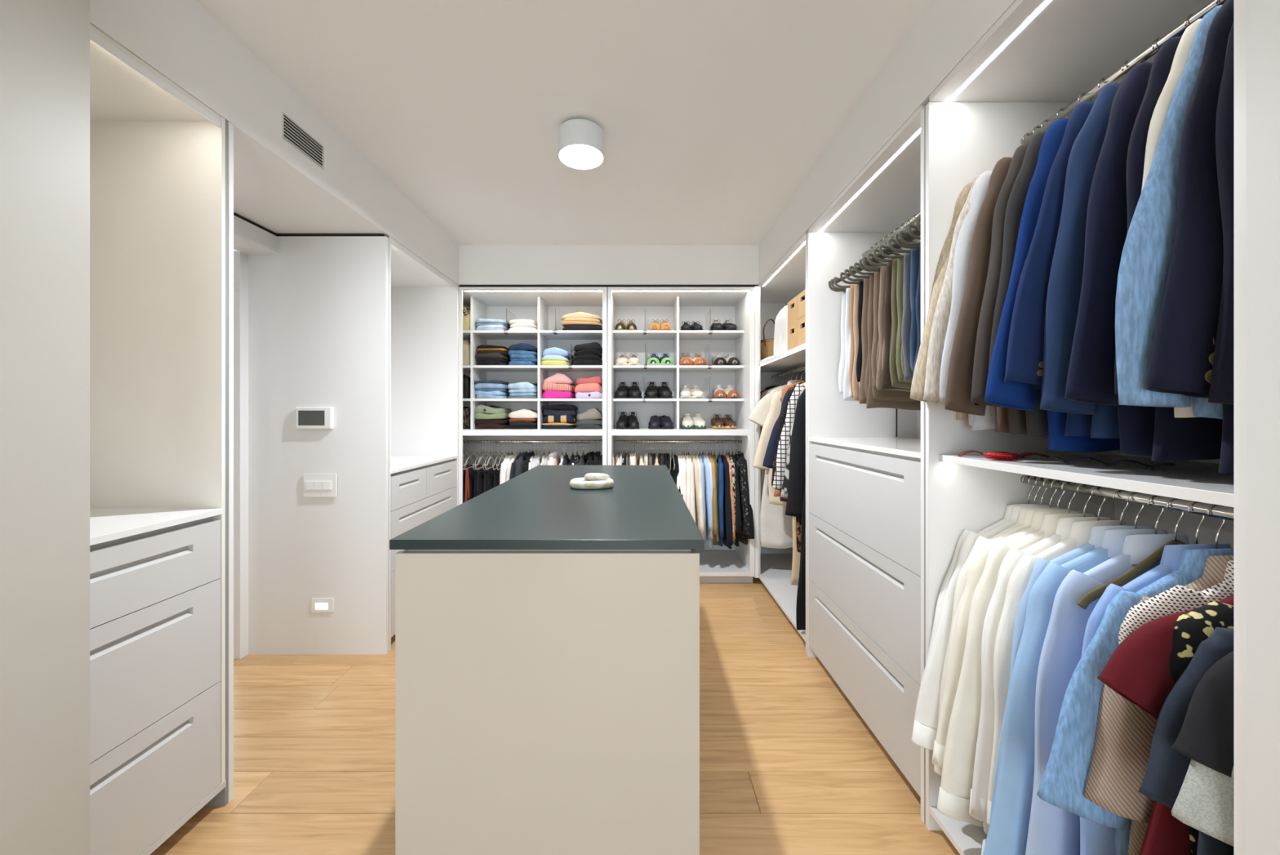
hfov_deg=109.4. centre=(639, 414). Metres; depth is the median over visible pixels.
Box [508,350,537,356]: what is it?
jeans
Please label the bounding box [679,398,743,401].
shelf
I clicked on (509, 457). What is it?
blouse
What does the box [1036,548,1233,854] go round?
shirt
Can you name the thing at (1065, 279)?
blazer
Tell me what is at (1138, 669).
shirt
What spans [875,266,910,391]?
trousers
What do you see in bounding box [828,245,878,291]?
clothes hanger
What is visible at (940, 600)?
shirt
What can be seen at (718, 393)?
shoe
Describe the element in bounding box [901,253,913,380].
trousers
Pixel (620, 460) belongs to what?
sleeveless top
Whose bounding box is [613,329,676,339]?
shelf
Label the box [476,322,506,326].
jeans
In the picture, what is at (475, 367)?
shelf
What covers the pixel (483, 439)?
clothes hanger
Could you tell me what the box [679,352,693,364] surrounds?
shoe
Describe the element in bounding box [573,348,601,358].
trousers
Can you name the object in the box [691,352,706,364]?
shoe
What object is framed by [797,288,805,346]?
storage box
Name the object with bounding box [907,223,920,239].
clothes hanger
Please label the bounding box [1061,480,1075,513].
clothes hanger
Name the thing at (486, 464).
clothes hanger
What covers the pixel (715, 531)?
blouse
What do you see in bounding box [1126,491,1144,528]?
clothes hanger
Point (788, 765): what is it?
floor
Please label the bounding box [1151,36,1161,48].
clothes hanger
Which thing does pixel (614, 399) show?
shelf
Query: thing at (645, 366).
divider
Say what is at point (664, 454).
sleeveless top
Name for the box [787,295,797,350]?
storage box
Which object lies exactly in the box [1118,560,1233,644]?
shirt
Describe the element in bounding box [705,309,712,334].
divider
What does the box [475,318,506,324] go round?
jeans
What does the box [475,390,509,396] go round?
jeans
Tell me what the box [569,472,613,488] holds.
sculpture
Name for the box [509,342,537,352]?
jeans
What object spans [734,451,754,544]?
blazer
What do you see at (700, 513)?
blouse
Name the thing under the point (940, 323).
blazer
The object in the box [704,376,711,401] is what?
divider
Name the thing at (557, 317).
divider
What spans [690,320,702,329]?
shoe
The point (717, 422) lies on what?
shoe
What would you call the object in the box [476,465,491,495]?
trousers
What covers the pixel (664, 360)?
shoe
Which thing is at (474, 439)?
clothes hanger
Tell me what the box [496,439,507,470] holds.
clothes hanger
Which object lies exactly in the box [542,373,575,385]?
sweater
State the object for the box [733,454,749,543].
blouse
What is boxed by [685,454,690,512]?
blouse
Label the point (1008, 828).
shirt
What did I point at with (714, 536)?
blouse
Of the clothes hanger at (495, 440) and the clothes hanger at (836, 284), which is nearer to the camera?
the clothes hanger at (836, 284)
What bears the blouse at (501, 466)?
hanging from the clothes hanger
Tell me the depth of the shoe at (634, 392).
3.82 m
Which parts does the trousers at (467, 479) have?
leg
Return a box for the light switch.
[303,473,337,497]
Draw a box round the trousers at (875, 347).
[871,271,879,386]
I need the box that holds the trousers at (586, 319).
[562,317,600,322]
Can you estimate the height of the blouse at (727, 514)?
0.733 m
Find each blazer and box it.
[514,451,527,476]
[523,451,534,472]
[546,451,557,465]
[585,451,594,465]
[591,451,599,465]
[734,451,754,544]
[772,383,805,489]
[910,182,973,419]
[923,173,981,425]
[937,170,995,430]
[944,156,1012,432]
[970,144,1047,437]
[984,118,1119,452]
[988,131,1048,437]
[1004,101,1094,435]
[1040,83,1120,438]
[1065,62,1220,459]
[1114,35,1222,461]
[1115,4,1222,419]
[1141,18,1202,417]
[1146,0,1233,473]
[1208,22,1233,404]
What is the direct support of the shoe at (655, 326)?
on the wardrobe at (677, 304)
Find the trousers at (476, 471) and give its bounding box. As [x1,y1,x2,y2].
[473,466,482,497]
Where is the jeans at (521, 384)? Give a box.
[507,382,537,389]
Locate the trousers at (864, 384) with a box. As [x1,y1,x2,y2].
[858,275,869,404]
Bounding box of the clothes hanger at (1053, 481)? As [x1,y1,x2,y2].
[1050,479,1065,508]
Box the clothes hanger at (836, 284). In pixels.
[833,239,888,288]
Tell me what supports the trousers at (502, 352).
on the trousers at (498, 355)
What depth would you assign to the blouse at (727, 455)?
3.60 m
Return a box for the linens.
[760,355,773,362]
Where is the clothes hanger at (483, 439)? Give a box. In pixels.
[475,439,491,470]
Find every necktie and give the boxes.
[957,449,1049,457]
[983,452,1018,459]
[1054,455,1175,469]
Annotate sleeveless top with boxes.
[612,453,614,465]
[614,453,617,465]
[619,453,622,465]
[622,453,624,465]
[624,453,626,465]
[626,453,629,465]
[629,453,631,465]
[631,453,634,465]
[633,453,638,465]
[643,453,645,465]
[645,453,648,465]
[648,453,651,465]
[652,453,655,465]
[657,453,661,465]
[662,453,665,465]
[664,453,667,467]
[666,453,670,471]
[773,381,801,496]
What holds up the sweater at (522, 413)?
on the sweater at (512, 419)
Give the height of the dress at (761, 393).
1.360 m
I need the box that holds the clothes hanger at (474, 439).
[462,439,486,470]
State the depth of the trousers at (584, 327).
3.79 m
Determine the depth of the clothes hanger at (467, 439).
3.87 m
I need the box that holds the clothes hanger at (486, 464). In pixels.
[484,439,500,470]
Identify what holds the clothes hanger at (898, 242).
hanging from the wardrobe at (865, 482)
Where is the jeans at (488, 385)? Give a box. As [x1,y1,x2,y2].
[474,382,509,389]
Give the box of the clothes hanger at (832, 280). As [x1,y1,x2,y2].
[830,242,881,289]
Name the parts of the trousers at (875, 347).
leg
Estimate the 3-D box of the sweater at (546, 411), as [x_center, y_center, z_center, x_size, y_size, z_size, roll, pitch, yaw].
[-0.693,-0.024,3.961,0.269,0.075,0.310,0,0,-1]
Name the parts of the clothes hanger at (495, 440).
hanger frame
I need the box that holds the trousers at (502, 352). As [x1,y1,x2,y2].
[476,350,509,356]
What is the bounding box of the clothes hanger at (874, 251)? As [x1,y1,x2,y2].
[872,231,920,262]
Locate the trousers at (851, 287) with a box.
[848,284,854,397]
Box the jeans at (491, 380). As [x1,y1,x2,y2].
[474,379,508,385]
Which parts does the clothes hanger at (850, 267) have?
hanger frame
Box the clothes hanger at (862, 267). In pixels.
[858,218,915,271]
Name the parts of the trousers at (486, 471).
leg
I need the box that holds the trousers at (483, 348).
[476,347,509,352]
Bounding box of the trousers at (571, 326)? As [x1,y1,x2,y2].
[564,324,602,329]
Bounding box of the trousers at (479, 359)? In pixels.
[476,357,509,364]
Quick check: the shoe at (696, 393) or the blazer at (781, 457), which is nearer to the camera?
the blazer at (781, 457)
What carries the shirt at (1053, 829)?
hanging from the clothes hanger at (1152, 495)
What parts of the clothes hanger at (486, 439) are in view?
hanger frame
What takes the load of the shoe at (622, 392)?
on the wardrobe at (677, 304)
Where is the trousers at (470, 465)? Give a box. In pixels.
[462,465,471,502]
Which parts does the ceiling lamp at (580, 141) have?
bulb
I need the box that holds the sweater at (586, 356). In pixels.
[573,353,602,363]
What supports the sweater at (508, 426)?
on the wardrobe at (539, 304)
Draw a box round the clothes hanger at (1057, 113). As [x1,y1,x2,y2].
[1056,107,1070,118]
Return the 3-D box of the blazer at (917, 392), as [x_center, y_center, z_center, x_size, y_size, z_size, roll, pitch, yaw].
[1.208,-0.390,1.452,0.668,0.827,0.086,0,0,0]
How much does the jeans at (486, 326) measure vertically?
0.032 m
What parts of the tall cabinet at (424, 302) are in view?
panel, drawer, drawer, panel, drawer, panel, drawer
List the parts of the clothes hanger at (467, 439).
hanger frame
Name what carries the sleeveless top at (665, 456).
hanging from the clothes hanger
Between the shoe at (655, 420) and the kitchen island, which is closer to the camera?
the kitchen island
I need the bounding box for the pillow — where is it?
[773,305,787,356]
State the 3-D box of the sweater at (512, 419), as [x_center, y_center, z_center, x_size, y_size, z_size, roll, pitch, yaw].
[-0.994,0.043,3.961,0.244,0.035,0.310,0,0,2]
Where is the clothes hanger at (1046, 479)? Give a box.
[1042,478,1057,506]
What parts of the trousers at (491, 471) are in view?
leg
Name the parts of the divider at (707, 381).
plate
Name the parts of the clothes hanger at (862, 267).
hanger frame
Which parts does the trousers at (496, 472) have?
leg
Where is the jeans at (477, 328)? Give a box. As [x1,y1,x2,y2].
[475,327,505,329]
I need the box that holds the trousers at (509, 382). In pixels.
[507,381,537,385]
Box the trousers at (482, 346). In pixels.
[476,344,509,350]
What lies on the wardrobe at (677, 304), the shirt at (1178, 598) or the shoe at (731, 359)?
the shoe at (731, 359)
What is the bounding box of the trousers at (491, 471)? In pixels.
[486,464,501,490]
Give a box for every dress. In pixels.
[760,384,792,548]
[760,385,782,540]
[760,386,773,544]
[760,386,777,475]
[779,380,805,502]
[791,382,805,585]
[795,516,801,552]
[795,528,805,630]
[799,485,805,571]
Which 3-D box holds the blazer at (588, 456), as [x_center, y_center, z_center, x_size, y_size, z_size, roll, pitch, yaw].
[-0.424,0.660,3.838,0.086,0.691,0.622,0,0,-6]
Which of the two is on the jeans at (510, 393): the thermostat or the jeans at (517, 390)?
the jeans at (517, 390)
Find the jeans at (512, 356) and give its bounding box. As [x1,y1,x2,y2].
[509,354,537,359]
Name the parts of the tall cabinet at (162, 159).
panel, drawer, drawer, drawer, rail, panel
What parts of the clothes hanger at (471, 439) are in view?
hanger frame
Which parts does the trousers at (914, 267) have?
leg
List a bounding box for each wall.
[0,0,89,854]
[233,215,277,255]
[248,236,388,653]
[458,245,758,284]
[1245,0,1279,854]
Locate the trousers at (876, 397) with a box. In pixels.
[866,271,920,409]
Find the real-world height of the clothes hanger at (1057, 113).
0.286 m
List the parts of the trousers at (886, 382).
leg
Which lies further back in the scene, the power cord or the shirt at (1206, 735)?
the power cord
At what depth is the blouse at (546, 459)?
3.75 m
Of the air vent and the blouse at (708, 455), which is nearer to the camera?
the air vent
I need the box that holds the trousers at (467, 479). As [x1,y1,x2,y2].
[464,466,472,502]
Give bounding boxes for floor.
[150,576,959,854]
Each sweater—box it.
[474,404,511,413]
[474,412,510,418]
[474,418,511,423]
[475,422,510,428]
[507,425,537,428]
[508,408,537,417]
[509,417,537,421]
[509,420,537,425]
[541,360,570,364]
[541,404,577,409]
[541,422,576,425]
[542,346,570,359]
[542,355,570,363]
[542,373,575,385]
[542,381,575,391]
[542,390,575,398]
[542,415,576,422]
[542,424,575,428]
[543,408,577,415]
[573,353,602,363]
[574,382,602,393]
[575,391,602,398]
[576,375,602,386]
[576,418,602,425]
[577,408,602,419]
[577,423,602,428]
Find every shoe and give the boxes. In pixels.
[614,319,626,329]
[614,382,628,398]
[615,352,628,364]
[615,411,628,428]
[626,319,636,329]
[627,352,639,364]
[627,382,641,398]
[627,411,639,428]
[644,382,658,398]
[646,352,660,364]
[648,415,661,428]
[649,319,660,329]
[657,382,672,398]
[659,319,671,329]
[659,352,673,364]
[659,415,673,428]
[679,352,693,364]
[679,384,692,398]
[680,320,692,329]
[681,412,693,428]
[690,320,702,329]
[690,384,703,398]
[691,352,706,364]
[691,412,706,428]
[710,319,724,329]
[710,414,724,428]
[711,352,726,364]
[711,384,726,398]
[721,414,737,428]
[722,319,737,329]
[723,384,738,398]
[724,352,739,364]
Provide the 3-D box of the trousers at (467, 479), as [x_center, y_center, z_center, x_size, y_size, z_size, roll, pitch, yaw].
[-1.438,0.715,3.864,0.052,0.542,0.342,0,0,-7]
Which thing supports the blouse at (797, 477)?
hanging from the clothes hanger
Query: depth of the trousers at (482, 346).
3.79 m
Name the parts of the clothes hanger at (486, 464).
hanger frame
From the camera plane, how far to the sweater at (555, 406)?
3.79 m
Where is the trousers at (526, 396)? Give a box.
[507,395,537,398]
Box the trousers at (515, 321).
[509,319,537,326]
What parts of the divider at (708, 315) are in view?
plate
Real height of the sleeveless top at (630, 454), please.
0.598 m
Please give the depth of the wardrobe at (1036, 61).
1.34 m
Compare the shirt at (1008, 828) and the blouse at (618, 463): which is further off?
the blouse at (618, 463)
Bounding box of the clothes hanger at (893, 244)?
[879,231,920,258]
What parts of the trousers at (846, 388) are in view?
leg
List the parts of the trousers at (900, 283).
leg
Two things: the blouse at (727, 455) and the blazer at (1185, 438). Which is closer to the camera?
the blazer at (1185, 438)
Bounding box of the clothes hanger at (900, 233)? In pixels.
[898,228,920,245]
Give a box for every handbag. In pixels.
[462,374,470,398]
[462,406,470,428]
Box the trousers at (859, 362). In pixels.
[856,280,863,382]
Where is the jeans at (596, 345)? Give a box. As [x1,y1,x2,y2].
[573,342,602,353]
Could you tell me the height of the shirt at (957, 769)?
0.969 m
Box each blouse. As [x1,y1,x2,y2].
[499,454,510,484]
[502,454,515,483]
[506,454,518,480]
[509,455,519,479]
[528,455,533,470]
[530,454,537,468]
[533,454,542,466]
[539,454,546,465]
[542,455,548,465]
[552,454,560,465]
[559,454,564,465]
[562,454,569,465]
[568,454,574,465]
[571,454,580,465]
[577,454,586,465]
[598,454,602,465]
[615,454,620,465]
[637,454,644,465]
[653,454,659,465]
[671,454,682,496]
[676,454,680,488]
[680,454,683,494]
[682,454,687,506]
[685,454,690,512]
[688,454,695,521]
[689,454,702,535]
[693,454,705,533]
[697,454,706,540]
[701,454,712,548]
[704,454,713,542]
[706,454,718,541]
[710,454,718,534]
[712,454,718,544]
[716,454,724,546]
[720,454,733,548]
[724,454,735,538]
[728,454,735,542]
[730,454,741,546]
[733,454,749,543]
[762,389,794,468]
[771,389,793,485]
[785,387,805,520]
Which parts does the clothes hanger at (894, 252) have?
hanger frame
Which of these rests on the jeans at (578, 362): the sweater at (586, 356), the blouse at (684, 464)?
the sweater at (586, 356)
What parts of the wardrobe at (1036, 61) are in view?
panel, panel, panel, hanging rod, hanging rod, panel, panel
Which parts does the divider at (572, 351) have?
plate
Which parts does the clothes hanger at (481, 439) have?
hanger frame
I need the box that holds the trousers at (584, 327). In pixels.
[562,326,601,329]
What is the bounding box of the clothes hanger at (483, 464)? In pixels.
[482,440,497,470]
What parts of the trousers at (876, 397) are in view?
leg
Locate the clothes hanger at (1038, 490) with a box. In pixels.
[1027,475,1040,503]
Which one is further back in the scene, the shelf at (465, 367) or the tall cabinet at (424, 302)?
the shelf at (465, 367)
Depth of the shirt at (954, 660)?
1.38 m
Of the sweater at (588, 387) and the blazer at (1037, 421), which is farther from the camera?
the sweater at (588, 387)
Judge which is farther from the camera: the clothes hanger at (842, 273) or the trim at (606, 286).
the trim at (606, 286)
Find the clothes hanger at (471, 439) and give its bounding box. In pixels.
[464,439,477,470]
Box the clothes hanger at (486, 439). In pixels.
[474,439,497,469]
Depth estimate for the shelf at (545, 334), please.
3.86 m
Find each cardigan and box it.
[752,391,786,505]
[780,386,805,497]
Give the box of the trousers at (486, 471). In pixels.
[483,464,495,492]
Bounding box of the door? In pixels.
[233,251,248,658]
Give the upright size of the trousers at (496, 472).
0.558 m
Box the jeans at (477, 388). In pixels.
[475,387,509,392]
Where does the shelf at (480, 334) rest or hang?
attached to the wardrobe at (539, 304)
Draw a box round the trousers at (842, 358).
[838,291,845,393]
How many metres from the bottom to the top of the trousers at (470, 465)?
0.570 m
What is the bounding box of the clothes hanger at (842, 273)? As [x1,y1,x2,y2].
[840,235,895,284]
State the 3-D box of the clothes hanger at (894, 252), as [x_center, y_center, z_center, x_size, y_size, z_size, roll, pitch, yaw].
[1.248,-0.778,2.236,0.491,0.250,0.008,0,0,-3]
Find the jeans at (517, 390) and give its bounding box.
[508,388,537,393]
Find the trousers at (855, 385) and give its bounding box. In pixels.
[852,284,859,400]
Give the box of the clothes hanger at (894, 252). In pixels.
[844,231,901,281]
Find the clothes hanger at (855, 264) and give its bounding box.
[853,222,911,275]
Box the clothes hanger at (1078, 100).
[1077,92,1092,102]
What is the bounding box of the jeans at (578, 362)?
[573,359,602,364]
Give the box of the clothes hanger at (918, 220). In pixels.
[915,217,920,231]
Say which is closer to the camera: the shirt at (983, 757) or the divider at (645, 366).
the shirt at (983, 757)
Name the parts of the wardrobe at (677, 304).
panel, panel, hanging rod, panel, panel, panel, panel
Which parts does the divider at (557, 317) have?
plate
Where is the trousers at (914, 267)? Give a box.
[909,248,919,374]
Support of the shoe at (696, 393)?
on the wardrobe at (677, 304)
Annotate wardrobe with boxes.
[458,286,608,504]
[608,286,754,582]
[754,231,890,654]
[807,105,925,822]
[924,0,1245,854]
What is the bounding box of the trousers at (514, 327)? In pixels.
[508,326,537,330]
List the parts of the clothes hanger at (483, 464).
hanger frame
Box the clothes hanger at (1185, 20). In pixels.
[1184,13,1194,26]
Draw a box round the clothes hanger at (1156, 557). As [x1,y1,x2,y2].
[1076,497,1186,609]
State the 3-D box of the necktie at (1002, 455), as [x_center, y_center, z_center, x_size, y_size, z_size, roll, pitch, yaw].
[1.050,0.119,1.315,0.134,0.019,0.060,0,0,-42]
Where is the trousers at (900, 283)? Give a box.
[895,253,911,382]
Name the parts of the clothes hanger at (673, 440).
hanger frame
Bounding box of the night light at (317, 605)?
[311,598,333,612]
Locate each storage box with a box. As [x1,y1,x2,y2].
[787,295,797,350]
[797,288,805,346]
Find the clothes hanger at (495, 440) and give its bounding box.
[484,440,503,469]
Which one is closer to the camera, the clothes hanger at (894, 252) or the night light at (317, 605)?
the clothes hanger at (894, 252)
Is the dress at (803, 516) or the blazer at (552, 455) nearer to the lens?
the dress at (803, 516)
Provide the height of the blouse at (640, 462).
0.683 m
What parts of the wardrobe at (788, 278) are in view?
filler panel, filler panel, panel, panel, hanging rod, panel, panel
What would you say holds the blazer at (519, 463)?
hanging from the clothes hanger
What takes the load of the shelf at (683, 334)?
attached to the wardrobe at (677, 304)
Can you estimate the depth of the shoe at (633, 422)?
3.83 m
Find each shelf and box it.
[462,329,470,339]
[462,364,470,371]
[462,398,470,401]
[472,329,537,339]
[472,364,537,371]
[472,398,537,401]
[539,329,602,339]
[539,364,602,371]
[539,398,602,401]
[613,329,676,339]
[613,364,676,371]
[613,398,676,401]
[679,329,743,339]
[679,364,743,371]
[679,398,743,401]
[759,342,805,372]
[938,454,1233,506]
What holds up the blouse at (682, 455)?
hanging from the clothes hanger
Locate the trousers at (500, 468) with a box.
[497,468,500,484]
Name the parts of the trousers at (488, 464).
leg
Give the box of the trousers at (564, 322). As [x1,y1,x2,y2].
[561,320,602,327]
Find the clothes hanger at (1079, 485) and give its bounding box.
[1076,483,1091,516]
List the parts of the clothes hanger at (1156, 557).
hanger frame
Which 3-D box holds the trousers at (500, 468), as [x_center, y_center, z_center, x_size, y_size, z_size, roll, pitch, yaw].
[-1.150,0.704,3.863,0.054,0.520,0.362,0,0,1]
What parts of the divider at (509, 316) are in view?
plate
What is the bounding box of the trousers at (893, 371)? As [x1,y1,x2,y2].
[888,257,911,388]
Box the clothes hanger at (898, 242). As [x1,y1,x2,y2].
[895,230,919,248]
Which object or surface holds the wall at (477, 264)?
attached to the ceiling
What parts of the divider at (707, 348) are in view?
plate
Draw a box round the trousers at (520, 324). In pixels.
[510,322,537,328]
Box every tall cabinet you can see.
[89,23,233,854]
[384,235,458,651]
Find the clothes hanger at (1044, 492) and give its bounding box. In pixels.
[1035,476,1047,505]
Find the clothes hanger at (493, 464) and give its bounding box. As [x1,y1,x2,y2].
[492,440,504,470]
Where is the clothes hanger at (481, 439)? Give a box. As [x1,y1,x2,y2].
[472,439,488,470]
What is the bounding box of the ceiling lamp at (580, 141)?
[558,118,604,169]
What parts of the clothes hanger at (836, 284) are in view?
hanger frame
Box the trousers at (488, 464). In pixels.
[475,464,489,496]
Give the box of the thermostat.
[295,406,333,429]
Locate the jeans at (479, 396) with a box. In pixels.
[475,393,508,398]
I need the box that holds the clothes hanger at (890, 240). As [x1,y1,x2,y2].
[888,230,919,253]
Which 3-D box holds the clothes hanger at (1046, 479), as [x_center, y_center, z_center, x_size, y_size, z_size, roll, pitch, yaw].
[1.248,0.336,1.378,0.376,0.286,0.006,0,0,5]
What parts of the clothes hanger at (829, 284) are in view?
hanger frame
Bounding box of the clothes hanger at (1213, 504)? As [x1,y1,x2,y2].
[1207,503,1226,548]
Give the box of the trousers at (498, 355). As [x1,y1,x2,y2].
[475,352,510,361]
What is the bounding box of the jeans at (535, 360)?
[510,357,537,363]
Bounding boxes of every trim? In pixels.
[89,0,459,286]
[233,212,275,235]
[275,233,384,236]
[459,284,758,287]
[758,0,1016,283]
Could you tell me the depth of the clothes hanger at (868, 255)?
2.00 m
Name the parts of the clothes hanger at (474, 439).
hanger frame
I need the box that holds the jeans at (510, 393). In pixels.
[509,392,537,396]
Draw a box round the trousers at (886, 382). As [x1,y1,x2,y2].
[880,262,911,390]
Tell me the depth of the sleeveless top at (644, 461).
3.72 m
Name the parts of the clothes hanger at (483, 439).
hanger frame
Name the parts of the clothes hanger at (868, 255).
hanger frame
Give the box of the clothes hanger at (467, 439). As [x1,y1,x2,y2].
[462,439,476,467]
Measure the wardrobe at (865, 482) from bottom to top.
2.383 m
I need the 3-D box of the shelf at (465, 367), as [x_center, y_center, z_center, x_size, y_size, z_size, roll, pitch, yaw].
[-1.589,-0.400,3.958,0.347,0.021,0.355,0,0,0]
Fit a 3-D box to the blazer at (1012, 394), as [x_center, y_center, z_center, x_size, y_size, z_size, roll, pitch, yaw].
[1.206,-0.354,1.154,0.666,0.897,0.093,0,0,-2]
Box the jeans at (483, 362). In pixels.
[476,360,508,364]
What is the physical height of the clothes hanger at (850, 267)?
0.250 m
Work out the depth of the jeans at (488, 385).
3.80 m
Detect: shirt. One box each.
[748,379,804,474]
[911,505,1057,750]
[924,503,1048,666]
[932,506,1063,768]
[933,508,1075,826]
[937,512,1094,834]
[954,510,1083,661]
[968,516,1111,822]
[981,525,1151,854]
[982,528,1168,854]
[986,520,1126,825]
[1025,533,1189,854]
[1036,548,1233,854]
[1080,543,1231,854]
[1083,555,1233,854]
[1097,593,1233,854]
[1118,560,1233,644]
[1137,626,1233,854]
[1168,600,1233,854]
[1170,650,1233,777]
[1171,758,1233,845]
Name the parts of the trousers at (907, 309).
leg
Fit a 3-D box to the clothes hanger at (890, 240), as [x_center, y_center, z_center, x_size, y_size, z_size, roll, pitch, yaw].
[1.248,-0.778,1.848,0.491,0.250,0.008,0,0,-4]
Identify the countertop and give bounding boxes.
[89,507,223,545]
[389,465,704,549]
[391,455,457,473]
[808,437,920,457]
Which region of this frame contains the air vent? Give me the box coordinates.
[281,111,324,169]
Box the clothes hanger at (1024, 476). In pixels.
[1022,475,1034,503]
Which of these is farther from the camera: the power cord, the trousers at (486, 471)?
the trousers at (486, 471)
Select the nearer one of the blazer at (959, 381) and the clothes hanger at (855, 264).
the blazer at (959, 381)
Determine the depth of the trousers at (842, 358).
2.42 m
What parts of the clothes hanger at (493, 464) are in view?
hanger frame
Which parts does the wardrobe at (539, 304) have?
filler panel, rail, rail, panel, panel, hanging rod, panel, panel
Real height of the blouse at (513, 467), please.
0.659 m
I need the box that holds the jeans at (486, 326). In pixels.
[477,324,506,329]
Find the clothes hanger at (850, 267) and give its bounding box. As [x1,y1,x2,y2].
[848,226,903,278]
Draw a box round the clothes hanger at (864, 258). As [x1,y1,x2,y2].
[862,213,920,269]
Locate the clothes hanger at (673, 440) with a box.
[671,440,675,469]
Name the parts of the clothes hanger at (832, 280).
hanger frame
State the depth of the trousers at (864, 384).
2.19 m
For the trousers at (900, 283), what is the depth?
1.90 m
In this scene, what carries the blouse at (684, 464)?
hanging from the clothes hanger
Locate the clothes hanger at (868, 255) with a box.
[866,210,920,266]
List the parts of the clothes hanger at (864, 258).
hanger frame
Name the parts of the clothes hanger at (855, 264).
hanger frame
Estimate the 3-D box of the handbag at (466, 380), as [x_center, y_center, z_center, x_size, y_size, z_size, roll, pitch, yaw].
[-1.542,-0.239,3.952,0.230,0.210,0.208,0,0,0]
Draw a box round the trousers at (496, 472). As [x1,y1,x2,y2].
[493,466,500,487]
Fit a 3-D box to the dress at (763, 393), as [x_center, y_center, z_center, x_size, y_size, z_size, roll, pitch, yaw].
[1.200,0.400,3.827,0.487,1.270,0.077,0,0,5]
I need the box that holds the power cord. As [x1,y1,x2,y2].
[896,408,897,436]
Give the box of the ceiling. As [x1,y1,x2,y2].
[195,0,930,245]
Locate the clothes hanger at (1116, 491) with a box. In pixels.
[1112,488,1128,525]
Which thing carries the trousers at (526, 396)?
on the wardrobe at (539, 304)
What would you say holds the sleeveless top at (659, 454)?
hanging from the clothes hanger
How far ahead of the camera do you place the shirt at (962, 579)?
1.39 m
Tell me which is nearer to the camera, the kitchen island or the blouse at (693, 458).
the kitchen island
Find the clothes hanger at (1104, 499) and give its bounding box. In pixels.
[1091,485,1106,519]
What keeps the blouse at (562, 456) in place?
hanging from the clothes hanger
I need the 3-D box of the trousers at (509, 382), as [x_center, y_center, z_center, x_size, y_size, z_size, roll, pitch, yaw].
[-0.996,-0.270,3.961,0.246,0.020,0.310,0,0,1]
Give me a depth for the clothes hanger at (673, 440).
3.74 m
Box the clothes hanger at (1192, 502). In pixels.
[1187,501,1204,543]
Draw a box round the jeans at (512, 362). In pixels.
[508,360,537,364]
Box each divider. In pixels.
[503,308,515,334]
[553,308,561,334]
[568,343,575,368]
[642,376,645,401]
[643,314,646,334]
[644,343,647,368]
[704,343,711,368]
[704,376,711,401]
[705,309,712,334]
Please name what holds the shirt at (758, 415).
hanging from the clothes hanger
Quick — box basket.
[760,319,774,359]
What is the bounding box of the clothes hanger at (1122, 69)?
[1121,60,1128,71]
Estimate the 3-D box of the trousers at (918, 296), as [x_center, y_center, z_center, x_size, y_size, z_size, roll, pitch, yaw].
[1.248,-0.412,1.752,0.354,0.524,0.057,0,0,1]
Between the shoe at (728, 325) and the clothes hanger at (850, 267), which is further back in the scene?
the shoe at (728, 325)
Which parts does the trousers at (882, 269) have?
leg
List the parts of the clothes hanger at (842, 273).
hanger frame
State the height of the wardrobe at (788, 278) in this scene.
2.383 m
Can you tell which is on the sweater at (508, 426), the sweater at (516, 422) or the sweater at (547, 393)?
the sweater at (516, 422)
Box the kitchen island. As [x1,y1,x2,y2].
[389,465,704,854]
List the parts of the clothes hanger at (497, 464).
hanger frame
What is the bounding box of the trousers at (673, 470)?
[671,466,675,482]
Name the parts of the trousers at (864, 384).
leg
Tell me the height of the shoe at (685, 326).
0.106 m
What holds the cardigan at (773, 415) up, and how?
hanging from the clothes hanger
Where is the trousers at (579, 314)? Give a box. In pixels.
[560,311,602,324]
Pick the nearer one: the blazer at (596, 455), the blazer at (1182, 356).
the blazer at (1182, 356)
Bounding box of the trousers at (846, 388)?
[843,288,859,401]
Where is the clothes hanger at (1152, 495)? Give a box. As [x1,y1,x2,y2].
[1147,494,1164,533]
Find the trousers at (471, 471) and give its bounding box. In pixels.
[463,464,482,502]
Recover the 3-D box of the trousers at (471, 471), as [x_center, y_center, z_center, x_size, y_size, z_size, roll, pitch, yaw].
[-1.409,0.715,3.867,0.050,0.542,0.347,0,0,6]
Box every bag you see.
[462,305,470,329]
[462,339,470,364]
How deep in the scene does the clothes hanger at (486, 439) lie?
3.84 m
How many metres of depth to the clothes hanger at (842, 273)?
2.27 m
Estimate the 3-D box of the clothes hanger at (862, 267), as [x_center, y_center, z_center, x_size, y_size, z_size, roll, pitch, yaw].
[1.248,-0.778,2.091,0.491,0.250,0.008,0,0,-4]
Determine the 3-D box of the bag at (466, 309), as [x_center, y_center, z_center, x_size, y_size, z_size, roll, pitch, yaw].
[-1.522,-0.823,3.936,0.250,0.240,0.260,0,0,0]
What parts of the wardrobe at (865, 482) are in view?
panel, drawer, drawer, drawer, panel, hanging rod, panel, panel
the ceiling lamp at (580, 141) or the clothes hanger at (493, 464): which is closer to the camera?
the ceiling lamp at (580, 141)
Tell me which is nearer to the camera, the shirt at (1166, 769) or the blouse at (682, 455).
the shirt at (1166, 769)
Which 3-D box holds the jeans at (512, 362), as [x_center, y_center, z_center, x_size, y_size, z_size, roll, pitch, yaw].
[-1.000,-0.433,3.953,0.226,0.045,0.310,0,0,2]
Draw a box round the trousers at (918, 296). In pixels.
[915,244,920,364]

